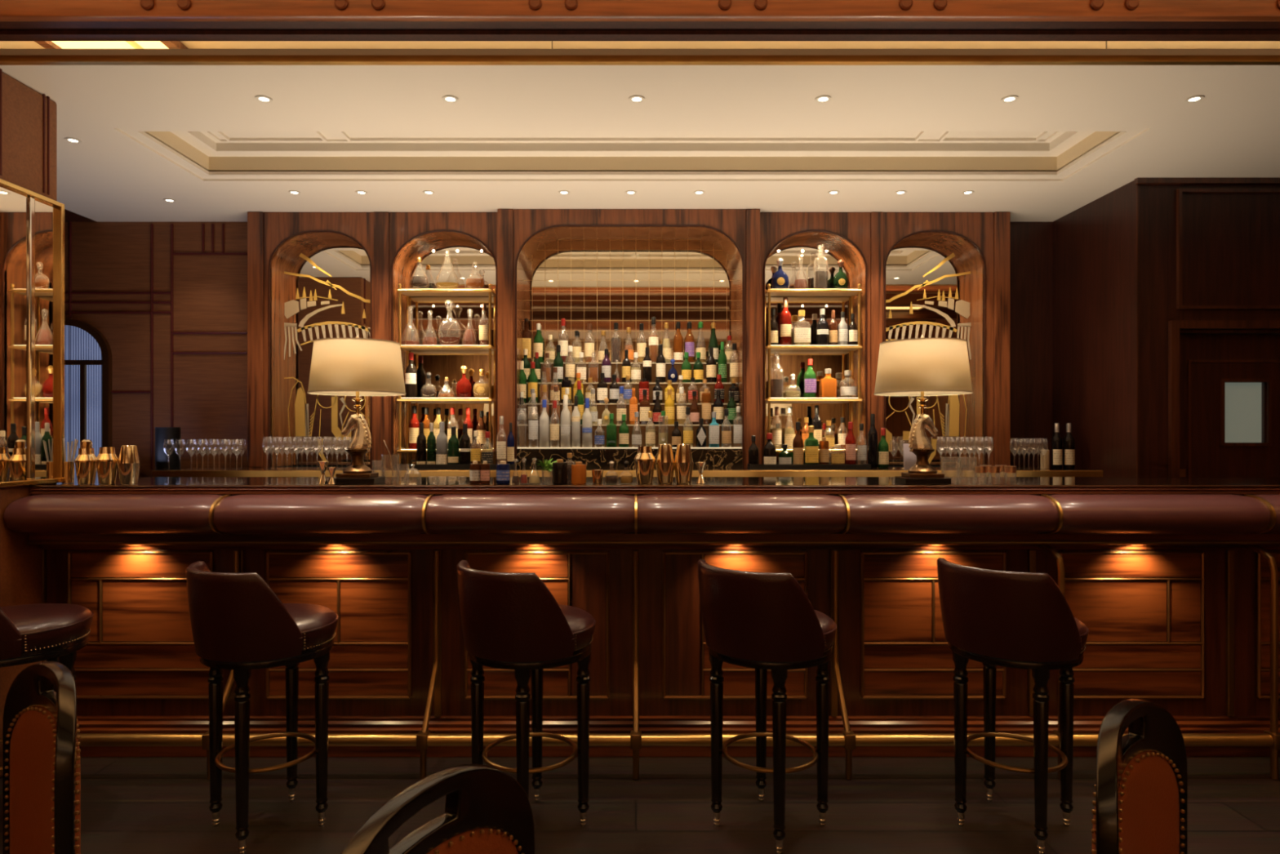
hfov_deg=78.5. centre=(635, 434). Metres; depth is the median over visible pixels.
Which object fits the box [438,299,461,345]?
decanter
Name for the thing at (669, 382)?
liquor bottle
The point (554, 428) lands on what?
liquor bottle
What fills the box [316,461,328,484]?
jigger
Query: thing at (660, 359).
liquor bottle
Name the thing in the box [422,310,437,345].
decanter
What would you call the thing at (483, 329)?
liquor bottle
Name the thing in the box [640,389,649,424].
liquor bottle
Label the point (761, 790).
cap
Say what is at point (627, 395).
liquor bottle
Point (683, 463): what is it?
shaker
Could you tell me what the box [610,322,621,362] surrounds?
liquor bottle
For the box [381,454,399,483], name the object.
glass
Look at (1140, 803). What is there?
lounge chair
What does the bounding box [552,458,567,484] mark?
liquor bottle
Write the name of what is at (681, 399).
liquor bottle
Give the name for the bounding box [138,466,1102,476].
countertop
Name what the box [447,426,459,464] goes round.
liquor bottle
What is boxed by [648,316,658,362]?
liquor bottle
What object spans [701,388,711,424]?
liquor bottle
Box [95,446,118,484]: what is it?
cocktail shaker
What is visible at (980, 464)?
tumbler
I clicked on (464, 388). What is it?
decanter
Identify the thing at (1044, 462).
candle
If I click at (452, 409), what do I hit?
liquor bottle
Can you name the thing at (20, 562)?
wall pier
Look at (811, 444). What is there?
liquor bottle
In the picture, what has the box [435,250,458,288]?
decanter
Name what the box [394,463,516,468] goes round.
shelf
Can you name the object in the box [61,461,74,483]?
cup
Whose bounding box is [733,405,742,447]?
liquor bottle
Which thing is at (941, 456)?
glass
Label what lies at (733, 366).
liquor bottle
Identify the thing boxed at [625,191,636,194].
recessed light
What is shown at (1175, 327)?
trim
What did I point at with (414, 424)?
liquor bottle
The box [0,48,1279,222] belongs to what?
ceiling
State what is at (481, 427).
liquor bottle
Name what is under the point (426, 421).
liquor bottle
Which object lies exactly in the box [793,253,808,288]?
decanter
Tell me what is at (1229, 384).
door
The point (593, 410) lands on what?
liquor bottle
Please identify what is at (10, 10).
ceiling beam
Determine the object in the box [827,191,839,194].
recessed light
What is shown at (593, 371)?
decanter
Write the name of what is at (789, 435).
liquor bottle
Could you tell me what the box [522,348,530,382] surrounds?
liquor bottle
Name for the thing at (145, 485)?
countertop
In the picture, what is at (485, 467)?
liquor bottle
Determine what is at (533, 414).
liquor bottle
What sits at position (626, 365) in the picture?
liquor bottle
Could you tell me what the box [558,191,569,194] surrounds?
recessed light
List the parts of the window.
frame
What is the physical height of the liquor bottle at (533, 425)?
0.352 m
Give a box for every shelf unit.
[396,283,495,464]
[764,283,862,464]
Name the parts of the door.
plate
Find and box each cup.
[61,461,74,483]
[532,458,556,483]
[591,469,603,484]
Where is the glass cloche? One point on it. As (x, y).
(411, 467)
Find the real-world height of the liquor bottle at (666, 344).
0.277 m
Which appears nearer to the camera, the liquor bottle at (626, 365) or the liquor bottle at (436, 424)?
the liquor bottle at (436, 424)
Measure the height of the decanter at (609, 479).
0.100 m
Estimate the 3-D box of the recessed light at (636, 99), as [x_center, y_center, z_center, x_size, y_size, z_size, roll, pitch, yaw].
[0.004,-1.463,3.420,0.070,0.004,0.070,0,0,0]
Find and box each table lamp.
[306,334,405,484]
[874,334,973,484]
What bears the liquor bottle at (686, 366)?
on the steps
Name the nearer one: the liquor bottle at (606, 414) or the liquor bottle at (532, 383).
the liquor bottle at (606, 414)
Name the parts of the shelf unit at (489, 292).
post, post, shelf plate, shelf plate, post, post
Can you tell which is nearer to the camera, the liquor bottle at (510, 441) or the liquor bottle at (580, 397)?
the liquor bottle at (510, 441)
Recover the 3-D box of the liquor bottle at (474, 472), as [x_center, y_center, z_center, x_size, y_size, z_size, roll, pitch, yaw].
[-0.701,0.165,3.420,0.045,0.100,0.046,0,0,0]
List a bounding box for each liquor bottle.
[404,352,417,397]
[408,405,419,448]
[416,422,426,464]
[422,407,431,439]
[426,422,435,464]
[433,407,442,439]
[435,422,447,464]
[447,407,457,448]
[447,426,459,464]
[459,423,470,464]
[463,407,472,448]
[469,460,479,484]
[470,431,481,464]
[476,410,486,448]
[479,303,488,345]
[480,460,489,484]
[481,431,493,464]
[496,416,506,458]
[496,460,510,484]
[506,422,514,464]
[516,397,527,447]
[517,391,526,424]
[519,360,526,403]
[522,318,531,362]
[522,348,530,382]
[527,361,537,403]
[528,388,537,420]
[528,393,538,446]
[533,323,542,362]
[533,351,540,382]
[538,366,549,403]
[539,384,549,417]
[539,400,549,447]
[542,352,551,382]
[545,334,555,362]
[550,367,559,403]
[550,400,559,447]
[551,386,560,423]
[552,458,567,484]
[553,344,563,382]
[558,318,568,362]
[560,395,570,447]
[561,377,571,403]
[562,387,572,423]
[565,345,575,382]
[566,453,575,481]
[571,395,580,447]
[571,461,586,484]
[572,330,581,362]
[573,373,583,403]
[574,380,583,424]
[576,351,586,382]
[582,398,591,447]
[584,323,594,362]
[585,377,595,403]
[589,388,597,423]
[594,418,604,446]
[596,373,607,403]
[598,330,607,362]
[601,348,611,382]
[606,413,616,447]
[608,374,619,403]
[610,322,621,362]
[616,386,626,423]
[618,413,629,447]
[622,349,631,382]
[622,375,632,403]
[623,327,633,362]
[629,387,637,424]
[631,351,640,382]
[631,411,641,444]
[636,323,646,362]
[639,378,648,403]
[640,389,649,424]
[642,346,651,382]
[645,410,655,447]
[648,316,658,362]
[652,391,662,424]
[653,378,662,403]
[656,343,665,382]
[657,410,668,446]
[662,322,671,362]
[664,380,674,402]
[664,388,674,424]
[671,421,680,447]
[673,321,683,362]
[675,375,685,403]
[676,386,686,424]
[681,351,691,382]
[683,406,693,447]
[684,321,694,362]
[688,377,697,403]
[688,391,699,424]
[693,351,703,382]
[695,321,706,362]
[696,417,706,447]
[699,379,710,403]
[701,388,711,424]
[706,346,715,382]
[708,322,718,362]
[708,411,719,447]
[713,389,723,424]
[714,374,724,403]
[718,341,726,382]
[721,408,731,447]
[724,335,734,362]
[727,391,737,424]
[728,342,738,382]
[728,379,738,403]
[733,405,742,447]
[748,435,759,466]
[763,432,776,464]
[770,308,777,345]
[772,406,782,448]
[777,444,791,464]
[779,297,791,345]
[783,406,795,448]
[792,310,810,345]
[792,422,803,464]
[801,417,808,448]
[804,358,816,397]
[804,426,818,464]
[812,404,822,441]
[816,308,828,345]
[818,436,829,464]
[819,368,836,397]
[822,420,835,448]
[828,310,837,345]
[830,444,844,464]
[837,311,848,345]
[837,417,847,448]
[839,369,857,397]
[844,422,856,464]
[848,313,857,345]
[856,423,866,464]
[867,413,877,467]
[877,427,888,468]
[1051,422,1062,468]
[1062,422,1075,468]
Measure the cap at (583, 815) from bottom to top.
0.050 m
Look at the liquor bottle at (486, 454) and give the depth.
4.99 m
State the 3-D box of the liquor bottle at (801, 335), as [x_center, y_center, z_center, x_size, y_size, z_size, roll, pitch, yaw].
[1.111,-0.710,5.259,0.110,0.245,0.109,0,0,0]
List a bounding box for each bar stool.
[0,603,93,771]
[186,560,338,853]
[457,560,595,826]
[697,559,836,853]
[937,557,1088,853]
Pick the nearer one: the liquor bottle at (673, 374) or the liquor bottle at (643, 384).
the liquor bottle at (643, 384)
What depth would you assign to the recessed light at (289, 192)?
4.74 m
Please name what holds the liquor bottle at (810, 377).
on the shelf unit at (770, 292)
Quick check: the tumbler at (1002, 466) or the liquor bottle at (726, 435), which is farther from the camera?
the liquor bottle at (726, 435)
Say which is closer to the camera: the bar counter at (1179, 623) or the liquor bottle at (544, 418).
the bar counter at (1179, 623)
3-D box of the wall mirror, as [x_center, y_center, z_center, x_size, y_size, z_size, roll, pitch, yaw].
[-2.534,-0.403,3.020,0.029,1.226,0.880,0,0,0]
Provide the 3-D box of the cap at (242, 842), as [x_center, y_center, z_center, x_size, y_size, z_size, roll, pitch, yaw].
[-1.297,1.355,2.583,0.027,0.050,0.026,0,0,0]
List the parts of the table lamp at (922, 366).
stem, lamp shade, shade trim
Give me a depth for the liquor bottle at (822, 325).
5.23 m
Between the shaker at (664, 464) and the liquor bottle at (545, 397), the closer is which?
the shaker at (664, 464)
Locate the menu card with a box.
[902,443,916,469]
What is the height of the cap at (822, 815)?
0.050 m
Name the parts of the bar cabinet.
niche moulding, mirror panel, niche moulding, mirror panel, niche moulding, mirror panel, mirror panel, niche moulding, mirror panel, niche moulding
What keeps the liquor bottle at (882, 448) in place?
on the countertop at (151, 471)
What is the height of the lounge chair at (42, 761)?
0.958 m
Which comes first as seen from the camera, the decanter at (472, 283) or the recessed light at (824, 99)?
the recessed light at (824, 99)
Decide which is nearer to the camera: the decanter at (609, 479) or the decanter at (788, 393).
the decanter at (609, 479)
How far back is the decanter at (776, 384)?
5.22 m
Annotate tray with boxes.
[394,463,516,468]
[747,463,871,468]
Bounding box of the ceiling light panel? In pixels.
[35,41,188,48]
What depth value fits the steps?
5.24 m
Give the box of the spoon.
[382,440,393,475]
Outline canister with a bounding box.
[155,426,181,467]
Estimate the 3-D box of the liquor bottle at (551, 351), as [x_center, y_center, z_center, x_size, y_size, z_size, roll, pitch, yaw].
[-0.590,-0.591,5.405,0.070,0.194,0.070,0,0,0]
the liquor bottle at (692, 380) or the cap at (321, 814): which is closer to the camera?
the cap at (321, 814)
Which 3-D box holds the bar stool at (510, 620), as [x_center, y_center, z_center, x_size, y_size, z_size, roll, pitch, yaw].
[-0.385,0.911,2.759,0.482,0.930,0.480,0,0,0]
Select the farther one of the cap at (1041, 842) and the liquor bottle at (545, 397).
the liquor bottle at (545, 397)
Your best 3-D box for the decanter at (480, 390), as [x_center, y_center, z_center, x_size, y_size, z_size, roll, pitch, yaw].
[-1.036,-0.341,5.257,0.124,0.201,0.068,0,0,0]
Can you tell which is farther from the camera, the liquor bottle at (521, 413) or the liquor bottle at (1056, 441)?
the liquor bottle at (521, 413)
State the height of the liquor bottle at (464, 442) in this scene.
0.275 m
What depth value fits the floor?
2.91 m
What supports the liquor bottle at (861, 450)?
on the tray at (864, 465)
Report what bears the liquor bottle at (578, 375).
on the steps
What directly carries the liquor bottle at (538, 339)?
on the steps
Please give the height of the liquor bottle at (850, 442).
0.286 m
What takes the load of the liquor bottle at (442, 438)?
on the shelf at (401, 465)
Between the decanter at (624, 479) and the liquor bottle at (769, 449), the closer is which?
the decanter at (624, 479)
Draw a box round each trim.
[0,55,1279,65]
[0,68,49,195]
[64,221,247,466]
[1133,177,1279,476]
[1168,320,1279,476]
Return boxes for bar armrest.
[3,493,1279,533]
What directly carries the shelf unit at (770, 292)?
in the bar cabinet
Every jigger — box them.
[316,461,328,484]
[327,466,336,484]
[695,462,706,484]
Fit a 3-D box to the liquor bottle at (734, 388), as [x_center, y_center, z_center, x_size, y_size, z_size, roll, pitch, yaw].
[0.656,-0.290,5.267,0.069,0.162,0.069,0,0,0]
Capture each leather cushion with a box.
[3,493,224,533]
[213,493,429,533]
[425,493,634,533]
[637,493,846,533]
[842,493,1058,533]
[1048,493,1271,533]
[1250,493,1279,533]
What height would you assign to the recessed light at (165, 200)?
0.004 m
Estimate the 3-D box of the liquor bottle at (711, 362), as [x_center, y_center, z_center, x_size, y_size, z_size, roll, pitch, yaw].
[0.512,-0.473,5.336,0.069,0.241,0.070,0,0,0]
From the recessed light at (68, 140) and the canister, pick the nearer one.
the recessed light at (68, 140)
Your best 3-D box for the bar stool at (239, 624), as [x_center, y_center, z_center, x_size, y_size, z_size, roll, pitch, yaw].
[-1.310,0.911,2.759,0.483,0.930,0.480,0,0,0]
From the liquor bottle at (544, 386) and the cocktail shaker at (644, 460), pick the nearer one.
the cocktail shaker at (644, 460)
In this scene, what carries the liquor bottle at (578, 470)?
on the countertop at (145, 485)
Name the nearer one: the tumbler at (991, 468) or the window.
the tumbler at (991, 468)
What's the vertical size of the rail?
0.923 m
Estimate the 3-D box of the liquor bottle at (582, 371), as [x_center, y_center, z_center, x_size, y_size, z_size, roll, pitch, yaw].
[-0.370,-0.456,5.336,0.067,0.208,0.066,0,0,0]
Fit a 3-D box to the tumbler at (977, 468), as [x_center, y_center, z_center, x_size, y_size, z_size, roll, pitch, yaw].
[1.504,0.175,3.420,0.049,0.078,0.049,0,0,0]
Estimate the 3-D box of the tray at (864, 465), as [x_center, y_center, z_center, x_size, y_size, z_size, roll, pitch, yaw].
[1.101,0.201,5.010,0.758,0.028,0.140,0,0,0]
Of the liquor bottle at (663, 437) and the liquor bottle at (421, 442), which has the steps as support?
the liquor bottle at (663, 437)
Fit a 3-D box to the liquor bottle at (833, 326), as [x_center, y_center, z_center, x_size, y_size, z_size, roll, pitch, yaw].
[1.323,-0.710,5.260,0.059,0.245,0.060,0,0,0]
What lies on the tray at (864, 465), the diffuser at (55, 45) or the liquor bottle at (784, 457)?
the liquor bottle at (784, 457)
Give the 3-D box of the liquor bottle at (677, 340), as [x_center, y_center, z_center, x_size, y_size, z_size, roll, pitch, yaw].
[0.292,-0.635,5.405,0.066,0.283,0.067,0,0,0]
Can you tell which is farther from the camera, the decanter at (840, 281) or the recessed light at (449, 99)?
the decanter at (840, 281)
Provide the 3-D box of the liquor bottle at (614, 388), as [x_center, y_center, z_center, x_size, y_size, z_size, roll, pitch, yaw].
[-0.145,-0.306,5.267,0.068,0.194,0.069,0,0,0]
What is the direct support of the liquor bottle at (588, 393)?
on the steps
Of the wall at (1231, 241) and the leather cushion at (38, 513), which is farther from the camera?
the wall at (1231, 241)
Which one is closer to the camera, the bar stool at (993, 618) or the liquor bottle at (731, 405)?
the bar stool at (993, 618)
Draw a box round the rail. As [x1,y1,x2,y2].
[76,543,1279,779]
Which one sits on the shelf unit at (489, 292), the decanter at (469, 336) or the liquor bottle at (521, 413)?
the decanter at (469, 336)
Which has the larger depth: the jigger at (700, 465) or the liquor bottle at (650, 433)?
the liquor bottle at (650, 433)
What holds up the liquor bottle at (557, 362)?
on the steps
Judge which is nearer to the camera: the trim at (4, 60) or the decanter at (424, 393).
the trim at (4, 60)
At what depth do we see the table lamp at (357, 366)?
3.31 m
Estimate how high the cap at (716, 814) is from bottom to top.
0.050 m
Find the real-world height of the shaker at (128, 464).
0.168 m
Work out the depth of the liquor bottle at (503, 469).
3.40 m
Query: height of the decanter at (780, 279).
0.225 m
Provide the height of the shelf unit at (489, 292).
1.211 m
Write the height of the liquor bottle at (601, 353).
0.222 m
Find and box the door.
[1179,334,1279,476]
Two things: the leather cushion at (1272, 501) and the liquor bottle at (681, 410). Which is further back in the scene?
the liquor bottle at (681, 410)
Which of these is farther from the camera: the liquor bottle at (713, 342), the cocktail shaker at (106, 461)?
the liquor bottle at (713, 342)
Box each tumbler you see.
[974,465,986,484]
[979,464,991,482]
[988,465,1000,484]
[995,464,1006,482]
[1004,465,1016,484]
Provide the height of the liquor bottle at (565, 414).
0.342 m
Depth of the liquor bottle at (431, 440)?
5.00 m
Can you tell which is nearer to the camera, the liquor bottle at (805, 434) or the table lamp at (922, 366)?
the table lamp at (922, 366)
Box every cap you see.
[211,809,220,826]
[237,837,246,853]
[288,786,296,801]
[317,810,325,826]
[533,787,540,801]
[579,811,586,826]
[712,810,720,826]
[757,786,764,801]
[775,838,783,853]
[818,811,826,826]
[956,810,964,826]
[986,786,993,801]
[1036,838,1045,853]
[1062,809,1071,826]
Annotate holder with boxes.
[61,438,78,483]
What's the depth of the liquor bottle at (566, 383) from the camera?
5.24 m
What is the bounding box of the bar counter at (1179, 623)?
[26,493,1279,756]
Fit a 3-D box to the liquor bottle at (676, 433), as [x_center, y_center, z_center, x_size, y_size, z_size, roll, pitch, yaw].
[0.264,-0.002,5.129,0.063,0.168,0.064,0,0,0]
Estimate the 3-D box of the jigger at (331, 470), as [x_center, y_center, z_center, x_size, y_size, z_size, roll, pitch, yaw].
[-1.303,0.177,3.360,0.038,0.073,0.038,0,0,0]
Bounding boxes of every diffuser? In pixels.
[52,41,134,48]
[135,41,168,48]
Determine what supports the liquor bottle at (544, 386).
on the steps
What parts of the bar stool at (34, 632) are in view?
backrest, seat frame, seat, leg, nailhead trim, leg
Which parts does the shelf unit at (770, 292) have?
post, post, shelf plate, shelf plate, post, post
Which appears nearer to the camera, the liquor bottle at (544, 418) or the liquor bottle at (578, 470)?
the liquor bottle at (578, 470)
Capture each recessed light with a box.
[64,137,81,143]
[163,199,176,202]
[255,95,272,102]
[288,191,300,194]
[355,191,367,194]
[422,191,435,194]
[442,95,458,102]
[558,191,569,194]
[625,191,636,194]
[628,95,644,102]
[693,191,705,194]
[814,95,831,102]
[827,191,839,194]
[894,191,906,194]
[961,191,973,194]
[1000,95,1018,102]
[1184,95,1204,102]
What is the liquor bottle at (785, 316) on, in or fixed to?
on the shelf unit at (770, 292)
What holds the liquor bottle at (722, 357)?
on the steps
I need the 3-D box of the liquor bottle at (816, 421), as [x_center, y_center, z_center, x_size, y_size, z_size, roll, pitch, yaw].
[1.213,-0.049,5.260,0.064,0.297,0.065,0,0,0]
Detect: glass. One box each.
[332,437,342,469]
[372,460,384,475]
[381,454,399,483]
[396,463,409,484]
[941,456,959,483]
[959,456,977,483]
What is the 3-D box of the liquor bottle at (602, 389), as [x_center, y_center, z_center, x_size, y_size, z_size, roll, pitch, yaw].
[-0.226,-0.311,5.267,0.069,0.205,0.069,0,0,0]
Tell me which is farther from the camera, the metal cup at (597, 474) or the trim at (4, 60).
the metal cup at (597, 474)
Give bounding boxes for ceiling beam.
[0,0,1279,21]
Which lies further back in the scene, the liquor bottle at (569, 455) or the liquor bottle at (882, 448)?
the liquor bottle at (882, 448)
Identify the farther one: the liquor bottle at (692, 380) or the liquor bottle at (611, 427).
the liquor bottle at (692, 380)
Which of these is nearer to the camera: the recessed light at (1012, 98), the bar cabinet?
the recessed light at (1012, 98)
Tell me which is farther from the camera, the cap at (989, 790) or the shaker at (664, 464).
the shaker at (664, 464)
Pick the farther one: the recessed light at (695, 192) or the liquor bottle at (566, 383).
the liquor bottle at (566, 383)
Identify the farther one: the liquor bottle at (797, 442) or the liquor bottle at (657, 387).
the liquor bottle at (657, 387)
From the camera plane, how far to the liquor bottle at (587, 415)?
5.10 m
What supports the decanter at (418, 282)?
on the shelf unit at (489, 292)
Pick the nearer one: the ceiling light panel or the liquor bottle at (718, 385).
the ceiling light panel
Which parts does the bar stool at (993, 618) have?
leg, leg, backrest, seat frame, leg, leg, seat, nailhead trim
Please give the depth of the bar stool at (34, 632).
2.69 m
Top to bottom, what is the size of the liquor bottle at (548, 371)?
0.202 m
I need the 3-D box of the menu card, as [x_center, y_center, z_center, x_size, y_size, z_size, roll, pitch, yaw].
[1.694,0.135,4.808,0.110,0.160,0.024,0,0,-9]
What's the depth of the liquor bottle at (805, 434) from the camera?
5.24 m
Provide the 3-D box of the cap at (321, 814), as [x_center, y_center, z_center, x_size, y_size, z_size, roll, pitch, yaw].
[-1.110,1.355,2.770,0.027,0.050,0.026,0,0,0]
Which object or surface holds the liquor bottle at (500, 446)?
on the shelf at (401, 465)
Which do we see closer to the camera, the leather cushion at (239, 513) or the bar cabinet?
the leather cushion at (239, 513)
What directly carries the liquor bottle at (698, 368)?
on the steps
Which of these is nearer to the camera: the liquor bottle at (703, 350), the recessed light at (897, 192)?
the recessed light at (897, 192)
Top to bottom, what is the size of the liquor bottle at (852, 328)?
0.224 m
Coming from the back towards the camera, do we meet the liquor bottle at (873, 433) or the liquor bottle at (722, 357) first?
the liquor bottle at (722, 357)
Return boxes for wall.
[64,222,247,478]
[1010,222,1053,466]
[1053,185,1124,476]
[1124,180,1279,476]
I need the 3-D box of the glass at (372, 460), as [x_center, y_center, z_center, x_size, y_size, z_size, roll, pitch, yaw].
[-1.189,0.167,3.620,0.056,0.095,0.056,0,0,0]
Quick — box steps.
[517,362,742,448]
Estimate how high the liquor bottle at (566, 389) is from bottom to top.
0.242 m
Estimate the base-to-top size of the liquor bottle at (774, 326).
0.256 m
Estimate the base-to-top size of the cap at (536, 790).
0.050 m
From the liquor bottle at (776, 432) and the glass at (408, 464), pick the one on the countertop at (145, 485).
the glass at (408, 464)
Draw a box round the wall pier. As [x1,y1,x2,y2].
[0,71,57,777]
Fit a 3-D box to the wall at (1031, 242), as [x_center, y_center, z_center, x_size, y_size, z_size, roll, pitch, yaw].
[2.679,-0.043,5.450,0.441,2.845,0.100,0,0,0]
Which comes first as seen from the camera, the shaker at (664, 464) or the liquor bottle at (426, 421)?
the shaker at (664, 464)
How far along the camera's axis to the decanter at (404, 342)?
5.22 m
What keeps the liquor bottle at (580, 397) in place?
on the steps
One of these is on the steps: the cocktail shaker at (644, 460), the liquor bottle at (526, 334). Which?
the liquor bottle at (526, 334)
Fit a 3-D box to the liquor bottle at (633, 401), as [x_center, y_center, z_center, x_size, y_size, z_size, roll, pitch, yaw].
[-0.016,-0.188,5.198,0.054,0.242,0.054,0,0,0]
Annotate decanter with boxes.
[401,305,419,345]
[408,257,429,288]
[420,372,436,397]
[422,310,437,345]
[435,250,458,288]
[437,377,455,397]
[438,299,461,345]
[456,365,471,397]
[462,308,478,345]
[465,262,484,288]
[472,368,488,397]
[511,461,519,484]
[520,457,528,484]
[528,457,540,484]
[588,351,598,382]
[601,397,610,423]
[604,461,618,484]
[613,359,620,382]
[619,461,633,484]
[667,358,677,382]
[770,257,789,288]
[770,352,783,397]
[784,373,800,397]
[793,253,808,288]
[813,244,827,288]
[832,259,848,288]
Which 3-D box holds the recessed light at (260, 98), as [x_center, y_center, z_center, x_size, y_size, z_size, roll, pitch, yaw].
[-1.623,-1.463,3.420,0.070,0.004,0.070,0,0,0]
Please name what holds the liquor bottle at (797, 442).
on the tray at (864, 465)
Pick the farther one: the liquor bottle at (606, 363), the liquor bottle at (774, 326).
the liquor bottle at (606, 363)
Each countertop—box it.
[29,476,1279,493]
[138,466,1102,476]
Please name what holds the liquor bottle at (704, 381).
on the steps
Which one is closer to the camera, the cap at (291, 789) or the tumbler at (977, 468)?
the cap at (291, 789)
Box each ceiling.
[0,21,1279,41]
[0,41,1279,48]
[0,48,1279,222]
[170,131,1094,156]
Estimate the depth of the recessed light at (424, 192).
4.74 m
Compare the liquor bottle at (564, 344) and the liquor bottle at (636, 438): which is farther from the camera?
the liquor bottle at (564, 344)
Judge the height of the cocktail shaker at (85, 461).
0.194 m
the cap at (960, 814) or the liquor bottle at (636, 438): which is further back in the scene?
the liquor bottle at (636, 438)
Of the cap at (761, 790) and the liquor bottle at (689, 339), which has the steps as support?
the liquor bottle at (689, 339)
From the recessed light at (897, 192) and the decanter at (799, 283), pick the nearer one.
the recessed light at (897, 192)
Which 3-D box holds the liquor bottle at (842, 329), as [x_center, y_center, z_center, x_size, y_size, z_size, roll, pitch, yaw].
[1.387,-0.705,5.260,0.064,0.235,0.065,0,0,0]
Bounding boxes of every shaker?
[74,439,97,484]
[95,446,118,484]
[116,444,140,484]
[634,446,655,484]
[655,444,674,483]
[674,444,693,483]
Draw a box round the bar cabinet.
[247,208,1010,467]
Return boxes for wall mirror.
[0,178,64,487]
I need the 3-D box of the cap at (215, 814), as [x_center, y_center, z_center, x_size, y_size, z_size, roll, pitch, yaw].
[-1.484,1.355,2.770,0.027,0.050,0.026,0,0,0]
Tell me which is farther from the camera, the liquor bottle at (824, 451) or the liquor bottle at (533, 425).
the liquor bottle at (533, 425)
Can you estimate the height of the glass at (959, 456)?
0.115 m
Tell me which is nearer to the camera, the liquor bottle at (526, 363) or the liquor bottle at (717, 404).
the liquor bottle at (717, 404)
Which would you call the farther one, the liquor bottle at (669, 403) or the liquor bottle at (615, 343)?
the liquor bottle at (615, 343)
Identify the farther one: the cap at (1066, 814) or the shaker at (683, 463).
the shaker at (683, 463)
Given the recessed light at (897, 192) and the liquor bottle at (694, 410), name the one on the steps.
the liquor bottle at (694, 410)
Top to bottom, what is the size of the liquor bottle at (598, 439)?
0.184 m
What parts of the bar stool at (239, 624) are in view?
leg, leg, backrest, seat frame, leg, seat, nailhead trim, leg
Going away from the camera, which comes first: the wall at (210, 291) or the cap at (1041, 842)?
the cap at (1041, 842)
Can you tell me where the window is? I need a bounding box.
[57,318,112,483]
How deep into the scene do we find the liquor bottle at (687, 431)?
5.10 m
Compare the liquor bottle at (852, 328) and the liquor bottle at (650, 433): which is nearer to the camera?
the liquor bottle at (650, 433)
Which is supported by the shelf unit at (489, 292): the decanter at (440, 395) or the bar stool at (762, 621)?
the decanter at (440, 395)
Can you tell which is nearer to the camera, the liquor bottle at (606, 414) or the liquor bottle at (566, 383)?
the liquor bottle at (606, 414)
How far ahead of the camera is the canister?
5.06 m
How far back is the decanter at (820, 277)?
5.22 m
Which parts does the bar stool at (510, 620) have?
leg, backrest, leg, seat frame, leg, seat, nailhead trim, leg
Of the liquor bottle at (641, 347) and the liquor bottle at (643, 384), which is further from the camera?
the liquor bottle at (641, 347)
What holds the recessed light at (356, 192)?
in the ceiling at (111, 175)
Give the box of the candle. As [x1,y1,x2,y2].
[1040,449,1048,468]
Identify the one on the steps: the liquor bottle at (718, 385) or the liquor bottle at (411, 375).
the liquor bottle at (718, 385)
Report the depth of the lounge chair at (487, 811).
1.00 m
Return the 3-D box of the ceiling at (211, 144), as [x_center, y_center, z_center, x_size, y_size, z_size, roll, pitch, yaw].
[-0.018,-1.623,4.140,5.065,0.085,0.880,0,0,0]
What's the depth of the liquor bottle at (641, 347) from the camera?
5.38 m
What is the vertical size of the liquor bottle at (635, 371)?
0.208 m
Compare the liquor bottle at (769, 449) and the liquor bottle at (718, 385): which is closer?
the liquor bottle at (769, 449)
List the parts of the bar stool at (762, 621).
leg, leg, backrest, seat frame, leg, leg, seat, nailhead trim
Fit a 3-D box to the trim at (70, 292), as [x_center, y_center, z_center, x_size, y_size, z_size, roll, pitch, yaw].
[-3.361,-0.589,5.395,1.371,1.806,0.016,0,0,0]
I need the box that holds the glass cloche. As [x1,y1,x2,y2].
[404,466,421,484]
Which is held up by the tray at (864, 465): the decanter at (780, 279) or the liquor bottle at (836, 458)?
the liquor bottle at (836, 458)
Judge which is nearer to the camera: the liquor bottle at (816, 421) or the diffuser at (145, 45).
the diffuser at (145, 45)
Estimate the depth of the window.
5.39 m
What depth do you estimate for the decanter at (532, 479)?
3.40 m
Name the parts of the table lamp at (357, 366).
shade trim, lamp shade, stem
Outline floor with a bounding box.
[0,756,1279,853]
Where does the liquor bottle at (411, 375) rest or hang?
on the shelf unit at (489, 292)
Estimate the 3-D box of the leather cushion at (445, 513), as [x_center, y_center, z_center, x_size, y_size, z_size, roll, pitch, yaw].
[-0.426,0.332,3.217,0.840,0.164,0.165,0,0,0]
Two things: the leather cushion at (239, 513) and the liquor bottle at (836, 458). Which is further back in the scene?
the liquor bottle at (836, 458)
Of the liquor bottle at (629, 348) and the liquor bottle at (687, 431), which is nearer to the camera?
the liquor bottle at (687, 431)
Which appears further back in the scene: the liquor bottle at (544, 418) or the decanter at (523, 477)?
the liquor bottle at (544, 418)
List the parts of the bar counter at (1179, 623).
panel, panel, panel, panel, panel, panel, panel, panel, panel, panel, panel, panel, panel, panel, panel, crown moulding, moulding, panel, panel, panel, panel, panel, panel, panel, panel, panel, panel, panel, panel, panel, panel, panel, panel, panel, panel, panel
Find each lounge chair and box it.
[2,661,80,853]
[341,763,534,853]
[1090,697,1187,853]
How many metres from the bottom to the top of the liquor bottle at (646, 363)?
0.241 m

